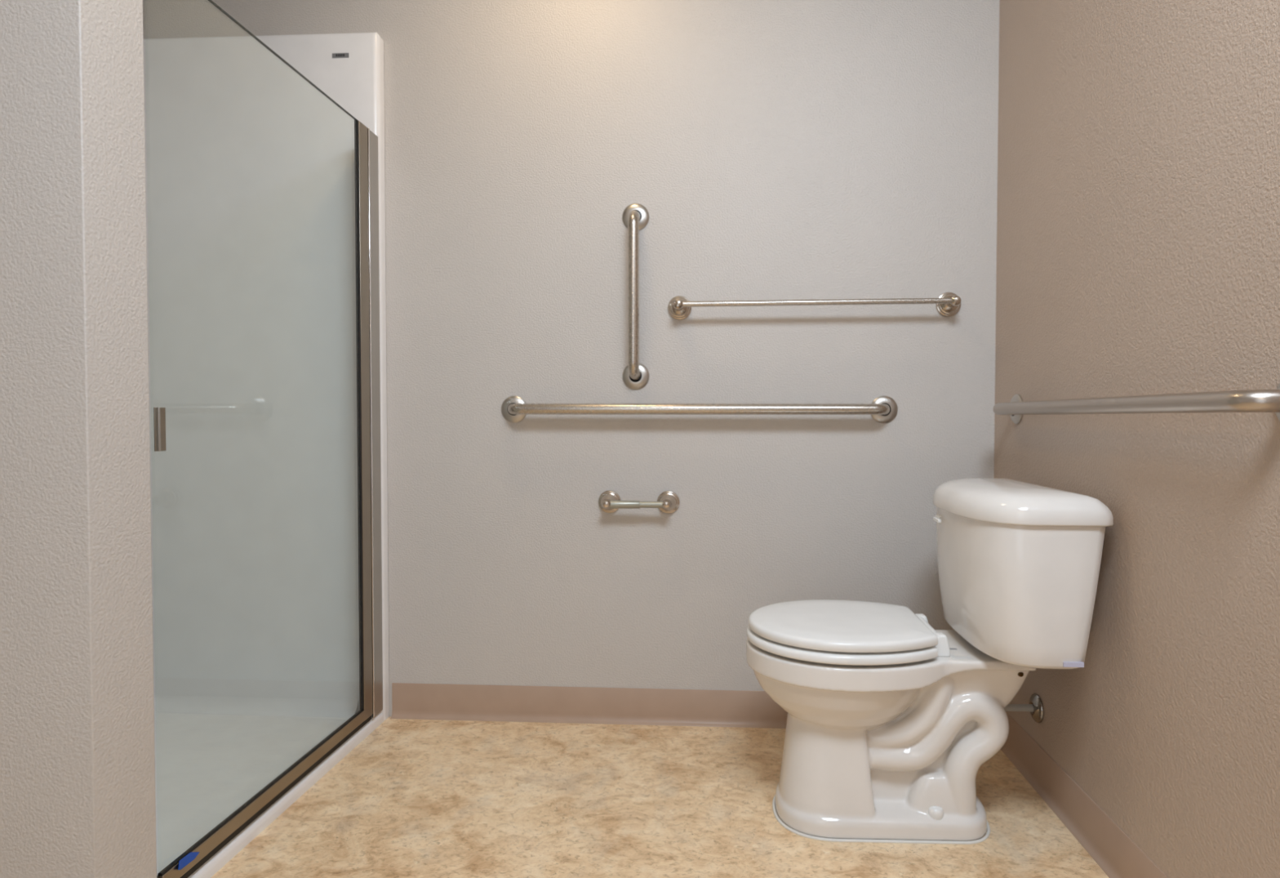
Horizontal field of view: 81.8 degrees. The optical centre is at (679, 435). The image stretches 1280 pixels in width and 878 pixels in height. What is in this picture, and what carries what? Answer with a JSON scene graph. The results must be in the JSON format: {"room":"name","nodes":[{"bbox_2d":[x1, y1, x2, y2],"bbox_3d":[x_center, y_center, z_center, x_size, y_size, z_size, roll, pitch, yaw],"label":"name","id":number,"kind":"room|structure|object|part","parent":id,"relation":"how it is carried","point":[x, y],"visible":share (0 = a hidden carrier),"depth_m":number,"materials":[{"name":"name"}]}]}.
{"room":"accessible bathroom","nodes":[
{"label":"accessible bathroom","id":0,"kind":"room"},
{"bbox_2d":[0,0,156,877],"bbox_3d":[-1.416,-0.359,1.232,0.995,2.440,0.127,0,1,3],"label":"wall partition","id":1,"kind":"structure","parent":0,"point":[77,799],"depth_m":1.16,"materials":[{"name":"beige paint"}]},
{"bbox_2d":[153,0,372,877],"bbox_3d":[-0.895,-0.018,1.682,0.019,1.663,0.792,0,1,3],"label":"shower door","id":2,"kind":"structure","parent":1,"relation":"attached to","point":[227,829],"depth_m":2.02,"materials":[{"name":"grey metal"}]},
{"bbox_3d":[-0.915,-0.011,1.299,0.003,0.077,0.024,0,1,3],"label":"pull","id":3,"kind":"part","parent":2,"relation":"part of","materials":[{"name":"silver metal"}]},
{"bbox_2d":[177,851,199,869],"bbox_3d":[-0.909,0.783,1.368,0.004,0.022,0.059,0,1,3],"label":"tape","id":4,"kind":"object","parent":2,"relation":"attached to","point":[190,856],"visible":1,"depth_m":1.36,"materials":[{"name":"blue plastic"}]},
{"bbox_3d":[-0.901,0.786,1.679,0.012,0.030,0.743,0,1,3],"label":"rail","id":5,"kind":"part","parent":2,"relation":"part of","materials":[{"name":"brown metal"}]},
{"bbox_2d":[367,128,382,718],"bbox_3d":[-0.899,-0.017,1.717,0.022,1.666,0.856,0,1,3],"label":"door frame","id":6,"kind":"structure","parent":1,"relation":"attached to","point":[372,139],"depth_m":2.11,"materials":[{"name":"silver metal"}]},
{"bbox_2d":[142,0,999,715],"bbox_3d":[-0.481,-0.381,2.204,2.954,2.440,0.100,0,1,3],"label":"wall","id":7,"kind":"structure","parent":0,"point":[771,149],"depth_m":2.13,"materials":[{"name":"beige paint"}]},
{"bbox_2d":[390,682,787,728],"bbox_3d":[0.016,0.791,2.147,1.749,0.102,0.016,0,1,3],"label":"baseboard","id":8,"kind":"structure","parent":7,"relation":"attached to","point":[438,701],"depth_m":2.17,"materials":[{"name":"brown plastic"}]},
{"bbox_2d":[622,203,648,389],"bbox_3d":[-0.129,-0.401,2.097,0.078,0.535,0.073,0,1,3],"label":"grab bar","id":9,"kind":"object","parent":7,"relation":"attached to","point":[635,216],"visible":1,"depth_m":2.07,"materials":[{"name":"silver metal"}]},
{"bbox_2d":[598,489,679,513],"bbox_3d":[-0.120,0.193,2.111,0.238,0.066,0.073,0,1,3],"label":"toilet paper holder","id":10,"kind":"object","parent":7,"relation":"attached to","point":[668,501],"visible":1,"depth_m":2.11,"materials":[{"name":"silver metal"}]},
{"bbox_2d":[501,395,897,422],"bbox_3d":[0.047,-0.075,2.095,1.145,0.078,0.073,0,1,3],"label":"grab bar","id":11,"kind":"object","parent":7,"relation":"attached to","point":[883,409],"visible":1,"depth_m":2.07,"materials":[{"name":"silver metal"}]},
{"bbox_2d":[667,292,960,319],"bbox_3d":[0.378,-0.368,2.066,0.828,0.074,0.080,0,1,3],"label":"towel bar","id":12,"kind":"object","parent":7,"relation":"attached to","point":[948,304],"visible":1,"depth_m":2.04,"materials":[{"name":"silver metal"}]},
{"bbox_3d":[0.376,-0.368,2.041,0.746,0.020,0.016,0,1,3],"label":"rail","id":13,"kind":"part","parent":12,"relation":"part of","materials":[{"name":"silver metal"}]},
{"bbox_2d":[211,715,1108,877],"bbox_3d":[-0.575,0.919,0.563,2.954,0.080,3.450,0,1,3],"label":"floor","id":14,"kind":"structure","parent":0,"point":[414,797],"depth_m":1.66,"materials":[{"name":"beige tile"}]},
{"bbox_2d":[143,31,389,877],"bbox_3d":[-1.386,-0.153,1.755,0.993,2.003,0.905,0,1,3],"label":"shower stall","id":15,"kind":"object","parent":14,"relation":"on","point":[250,171],"visible":0.56,"depth_m":2.16,"materials":[{"name":"clear glass"}]},
{"bbox_3d":[-0.976,-1.094,2.124,0.049,0.013,0.001,0,1,3],"label":"maker plate","id":16,"kind":"part","parent":15,"relation":"part of","materials":[{"name":"silver metal"}]},
{"bbox_2d":[746,477,1113,844],"bbox_3d":[0.500,0.480,1.663,0.698,0.752,0.462,0,1,3],"label":"toilet","id":17,"kind":"object","parent":14,"relation":"on","point":[893,717],"visible":1,"depth_m":1.56,"materials":[{"name":"white ceramic"}]},
{"bbox_3d":[0.350,0.450,1.671,0.395,0.021,0.368,0,1,3],"label":"seat","id":18,"kind":"part","parent":17,"relation":"part of","materials":[{"name":"white plastic"}]},
{"bbox_3d":[0.352,0.422,1.670,0.390,0.025,0.363,0,1,3],"label":"seat","id":19,"kind":"part","parent":17,"relation":"part of","materials":[{"name":"white plastic"}]},
{"bbox_3d":[0.450,0.660,1.670,0.597,0.386,0.360,0,1,3],"label":"bowl","id":20,"kind":"part","parent":17,"relation":"part of","materials":[{"name":"white ceramic"}]},
{"bbox_3d":[0.596,0.195,1.706,0.008,0.008,0.045,0,1,3],"label":"lever","id":21,"kind":"part","parent":17,"relation":"part of","materials":[{"name":"white plastic"}]},
{"bbox_3d":[0.606,0.194,1.722,0.011,0.017,0.030,0,1,3],"label":"flush handle","id":22,"kind":"part","parent":17,"relation":"part of","materials":[{"name":"white plastic"}]},
{"bbox_3d":[0.720,0.307,1.647,0.240,0.286,0.450,0,1,3],"label":"tank","id":23,"kind":"part","parent":17,"relation":"part of","materials":[{"name":"white ceramic"}]},
{"bbox_3d":[0.720,0.137,1.643,0.260,0.063,0.462,0,1,3],"label":"tank lid","id":24,"kind":"part","parent":17,"relation":"part of","materials":[{"name":"white ceramic"}]},
{"bbox_2d":[994,0,1279,877],"bbox_3d":[0.851,-0.336,0.454,0.100,2.440,3.250,0,1,3],"label":"wall","id":25,"kind":"structure","parent":0,"point":[1138,206],"depth_m":1.31,"materials":[{"name":"beige paint"}]},
{"bbox_2d":[1004,693,1044,723],"bbox_3d":[0.799,0.634,1.801,0.146,0.126,0.069,0,1,3],"label":"water valve","id":26,"kind":"object","parent":25,"relation":"attached to","point":[1035,706],"visible":0.62,"depth_m":1.79,"materials":[{"name":"silver metal"}]},
{"bbox_2d":[1000,711,1168,877],"bbox_3d":[0.793,0.832,0.509,0.016,0.102,3.197,0,1,3],"label":"baseboard","id":27,"kind":"structure","parent":25,"relation":"attached to","point":[1111,848],"depth_m":1.59,"materials":[{"name":"brown plastic"}]},
{"bbox_2d":[992,382,1279,423],"bbox_3d":[0.819,-0.058,1.460,0.073,0.078,1.016,0,1,3],"label":"grab bar","id":28,"kind":"object","parent":25,"relation":"attached to","point":[1245,400],"visible":1,"depth_m":1.19,"materials":[{"name":"silver metal"}]}
]}

